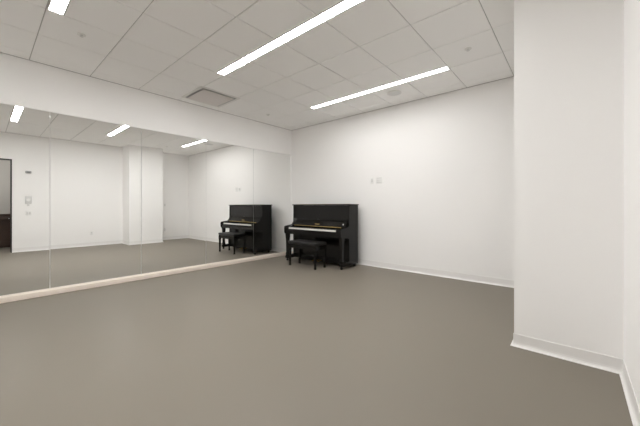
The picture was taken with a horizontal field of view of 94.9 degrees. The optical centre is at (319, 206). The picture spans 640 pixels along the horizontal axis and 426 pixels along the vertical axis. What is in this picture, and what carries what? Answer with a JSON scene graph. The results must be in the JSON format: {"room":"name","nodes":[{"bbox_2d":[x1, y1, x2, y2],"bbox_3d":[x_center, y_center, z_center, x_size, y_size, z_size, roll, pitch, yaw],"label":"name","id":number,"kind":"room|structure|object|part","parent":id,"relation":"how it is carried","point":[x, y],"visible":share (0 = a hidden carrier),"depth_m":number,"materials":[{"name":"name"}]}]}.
{"room":"dance studio","nodes":[
{"label":"dance studio","id":0,"kind":"room"},
{"bbox_2d":[0,53,291,293],"bbox_3d":[-2.978,-0.393,4.543,0.154,3.070,6.860,0,0,41],"label":"wall","id":1,"kind":"structure","parent":0,"point":[24,83],"depth_m":4.41,"materials":[{"name":"white paint"}]},
{"bbox_2d":[0,103,49,296],"bbox_3d":[-3.861,-0.075,3.421,0.007,2.301,1.061,0,0,41],"label":"wall mirror","id":2,"kind":"object","parent":1,"relation":"attached to","point":[24,132],"visible":1,"depth_m":3.65,"materials":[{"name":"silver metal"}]},
{"bbox_2d":[50,112,140,288],"bbox_3d":[-3.160,-0.075,4.227,0.006,2.301,1.060,0,0,41],"label":"wall mirror","id":3,"kind":"object","parent":1,"relation":"attached to","point":[95,166],"visible":1,"depth_m":4.16,"materials":[{"name":"silver metal"}]},
{"bbox_2d":[0,251,292,303],"bbox_3d":[-2.901,1.109,4.476,0.076,0.066,6.860,0,0,41],"label":"trim","id":4,"kind":"structure","parent":1,"relation":"attached to","point":[4,299],"depth_m":4.37,"materials":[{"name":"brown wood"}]},
{"bbox_2d":[141,129,205,274],"bbox_3d":[-2.458,-0.075,5.036,0.007,2.301,1.070,0,0,41],"label":"wall mirror","id":5,"kind":"object","parent":1,"relation":"attached to","point":[173,167],"visible":1,"depth_m":4.97,"materials":[{"name":"silver metal"}]},
{"bbox_2d":[206,140,252,263],"bbox_3d":[-1.756,-0.075,5.846,0.006,2.301,1.059,0,0,41],"label":"wall mirror","id":6,"kind":"object","parent":1,"relation":"attached to","point":[229,168],"visible":1,"depth_m":5.79,"materials":[{"name":"silver metal"}]},
{"bbox_2d":[0,52,513,130],"bbox_3d":[-0.879,-1.831,2.722,5.405,0.010,6.860,0,0,41],"label":"trim","id":7,"kind":"structure","parent":1,"relation":"attached to","point":[0,52],"depth_m":4.71,"materials":[{"name":"grey"}]},
{"bbox_2d":[253,149,290,256],"bbox_3d":[-1.052,-0.075,6.657,0.007,2.301,1.075,0,0,41],"label":"wall mirror","id":8,"kind":"object","parent":1,"relation":"attached to","point":[271,170],"visible":0.86,"depth_m":6.60,"materials":[{"name":"silver metal"}]},
{"bbox_2d":[0,0,513,129],"bbox_3d":[-0.895,-1.878,2.736,5.569,0.100,6.860,0,0,41],"label":"ceiling","id":9,"kind":"structure","parent":0,"point":[168,48],"depth_m":3.40,"materials":[{"name":"white tile"}]},
{"bbox_2d":[48,0,69,14],"bbox_3d":[-1.564,-1.836,1.968,2.432,0.023,0.113,0,0,41],"label":"recessed light","id":10,"kind":"object","parent":9,"relation":"in","point":[58,6],"visible":1,"depth_m":2.68,"materials":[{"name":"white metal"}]},
{"bbox_2d":[77,32,85,37],"bbox_3d":[-2.533,-1.816,3.124,0.076,0.024,0.076,0,0,41],"label":"sprinkler head","id":11,"kind":"object","parent":9,"relation":"attached to","point":[82,35],"visible":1,"depth_m":3.12},
{"bbox_2d":[182,86,240,107],"bbox_3d":[-1.821,-1.821,4.929,0.690,0.028,0.690,0,0,41],"label":"ceiling vent","id":12,"kind":"object","parent":9,"relation":"in","point":[207,97],"visible":1,"depth_m":4.88,"materials":[{"name":"white metal"}]},
{"bbox_2d":[217,0,363,74],"bbox_3d":[-0.446,-1.836,3.256,2.432,0.023,0.109,0,0,41],"label":"recessed light","id":13,"kind":"object","parent":9,"relation":"in","point":[343,5],"visible":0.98,"depth_m":3.09,"materials":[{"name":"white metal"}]},
{"bbox_2d":[310,66,449,108],"bbox_3d":[0.780,-1.836,4.670,2.432,0.023,0.107,0,0,41],"label":"recessed light","id":14,"kind":"object","parent":9,"relation":"in","point":[442,69],"visible":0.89,"depth_m":4.47,"materials":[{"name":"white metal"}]},
{"bbox_2d":[387,90,401,95],"bbox_3d":[1.203,-1.823,4.729,0.230,0.010,0.230,0,0,41],"label":"ceiling speaker","id":15,"kind":"object","parent":9,"relation":"attached to","point":[393,92],"visible":1,"depth_m":4.73,"materials":[{"name":"white metal"}]},
{"bbox_2d":[388,91,399,95],"bbox_3d":[1.203,-1.821,4.729,0.190,0.007,0.190,0,0,41],"label":"speaker grille","id":16,"kind":"object","parent":15,"relation":"attached to","point":[391,93],"depth_m":4.73,"materials":[{"name":"white plastic"}]},
{"bbox_2d":[0,255,632,425],"bbox_3d":[0.051,1.192,1.915,8.174,0.100,7.100,0,0,41],"label":"floor","id":17,"kind":"structure","parent":0,"point":[269,341],"depth_m":2.18,"materials":[{"name":"laminate"}]},
{"bbox_2d":[288,239,326,269],"bbox_3d":[-0.239,0.903,5.602,0.716,0.478,0.324,0,0,41],"label":"piano bench","id":18,"kind":"object","parent":17,"relation":"on","point":[300,244],"visible":1,"depth_m":5.47,"materials":[{"name":"black leather"}]},
{"bbox_3d":[-0.574,0.936,5.718,0.048,0.413,0.048,0,0,41],"label":"leg","id":19,"kind":"part","parent":18,"relation":"part of","materials":[{"name":"black paint"}]},
{"bbox_3d":[-0.401,0.936,5.917,0.048,0.413,0.048,0,0,41],"label":"leg","id":20,"kind":"part","parent":18,"relation":"part of","materials":[{"name":"black paint"}]},
{"bbox_2d":[288,239,326,245],"bbox_3d":[-0.239,0.691,5.602,0.716,0.053,0.324,0,0,41],"label":"cushion","id":21,"kind":"object","parent":18,"relation":"on","point":[299,242],"depth_m":5.51,"materials":[{"name":"black leather"}]},
{"bbox_3d":[-0.078,0.936,5.288,0.048,0.413,0.048,0,0,41],"label":"leg","id":22,"kind":"part","parent":18,"relation":"part of","materials":[{"name":"black paint"}]},
{"bbox_3d":[0.095,0.936,5.487,0.048,0.413,0.048,0,0,41],"label":"leg","id":23,"kind":"part","parent":18,"relation":"part of","materials":[{"name":"black paint"}]},
{"bbox_2d":[284,204,358,269],"bbox_3d":[-0.002,0.548,5.911,1.512,1.189,0.572,0,0,41],"label":"upright piano","id":24,"kind":"object","parent":17,"relation":"on","point":[336,225],"visible":0.99,"depth_m":5.68,"materials":[{"name":"black paint"}]},
{"bbox_3d":[-0.672,0.802,6.222,0.064,0.451,0.084,0,0,41],"label":"leg","id":25,"kind":"part","parent":24,"relation":"part of","materials":[{"name":"black paint"}]},
{"bbox_3d":[-0.552,0.535,6.382,0.035,1.115,0.562,0,0,41],"label":"panel","id":26,"kind":"part","parent":24,"relation":"part of","materials":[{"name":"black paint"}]},
{"bbox_3d":[0.000,0.123,5.913,1.412,0.288,0.026,0,0,41],"label":"panel","id":27,"kind":"part","parent":24,"relation":"part of","materials":[{"name":"black paint"}]},
{"bbox_3d":[0.003,0.787,5.917,1.412,0.440,0.027,0,0,41],"label":"panel","id":28,"kind":"part","parent":24,"relation":"part of","materials":[{"name":"black paint"}]},
{"bbox_3d":[0.164,0.502,6.103,1.410,1.040,0.035,0,0,41],"label":"frame","id":29,"kind":"part","parent":24,"relation":"part of","materials":[{"name":"black wood"}]},
{"bbox_3d":[0.082,-0.033,6.007,1.512,0.021,0.318,0,0,41],"label":"lid","id":30,"kind":"part","parent":24,"relation":"part of","materials":[{"name":"black paint"}]},
{"bbox_3d":[0.401,0.802,5.292,0.064,0.451,0.084,0,0,41],"label":"leg","id":31,"kind":"part","parent":24,"relation":"part of","materials":[{"name":"black paint"}]},
{"bbox_3d":[0.542,0.535,5.433,0.035,1.115,0.562,0,0,41],"label":"panel","id":32,"kind":"part","parent":24,"relation":"part of","materials":[{"name":"black paint"}]},
{"bbox_2d":[291,77,513,279],"bbox_3d":[1.395,-0.393,5.369,5.679,3.070,0.120,0,0,41],"label":"wall","id":33,"kind":"structure","parent":0,"point":[444,201],"depth_m":4.94,"materials":[{"name":"white paint"}]},
{"bbox_2d":[376,176,382,183],"bbox_3d":[1.122,-0.495,5.520,0.140,0.125,0.011,0,0,41],"label":"control panel","id":34,"kind":"object","parent":33,"relation":"attached to","point":[378,179],"visible":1,"depth_m":5.51,"materials":[{"name":"white plastic"}]},
{"bbox_2d":[357,259,513,287],"bbox_3d":[1.385,1.092,5.283,5.341,0.101,0.024,0,0,41],"label":"baseboard","id":35,"kind":"structure","parent":33,"relation":"attached to","point":[454,275],"depth_m":4.76,"materials":[{"name":"white"}]},
{"bbox_2d":[514,0,623,358],"bbox_3d":[2.136,-0.393,2.552,0.630,3.070,0.912,0,0,41],"label":"wall column","id":36,"kind":"structure","parent":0,"point":[569,54],"depth_m":2.18,"materials":[{"name":"white paint"}]},
{"bbox_2d":[510,333,622,373],"bbox_3d":[1.819,1.092,2.206,0.653,0.101,0.024,0,0,41],"label":"baseboard","id":37,"kind":"structure","parent":36,"relation":"attached to","point":[584,357],"depth_m":2.18,"materials":[{"name":"white"}]},
{"bbox_2d":[624,0,639,407],"bbox_3d":[1.208,-0.393,0.911,0.120,3.070,6.860,0,0,41],"label":"wall","id":38,"kind":"structure","parent":0,"point":[631,7],"depth_m":1.70,"materials":[{"name":"white paint"}]},
{"bbox_2d":[619,359,639,425],"bbox_3d":[1.289,1.092,1.115,0.024,0.101,2.367,0,0,41],"label":"baseboard","id":39,"kind":"structure","parent":38,"relation":"attached to","point":[634,410],"depth_m":1.70,"materials":[{"name":"white"}]}
]}

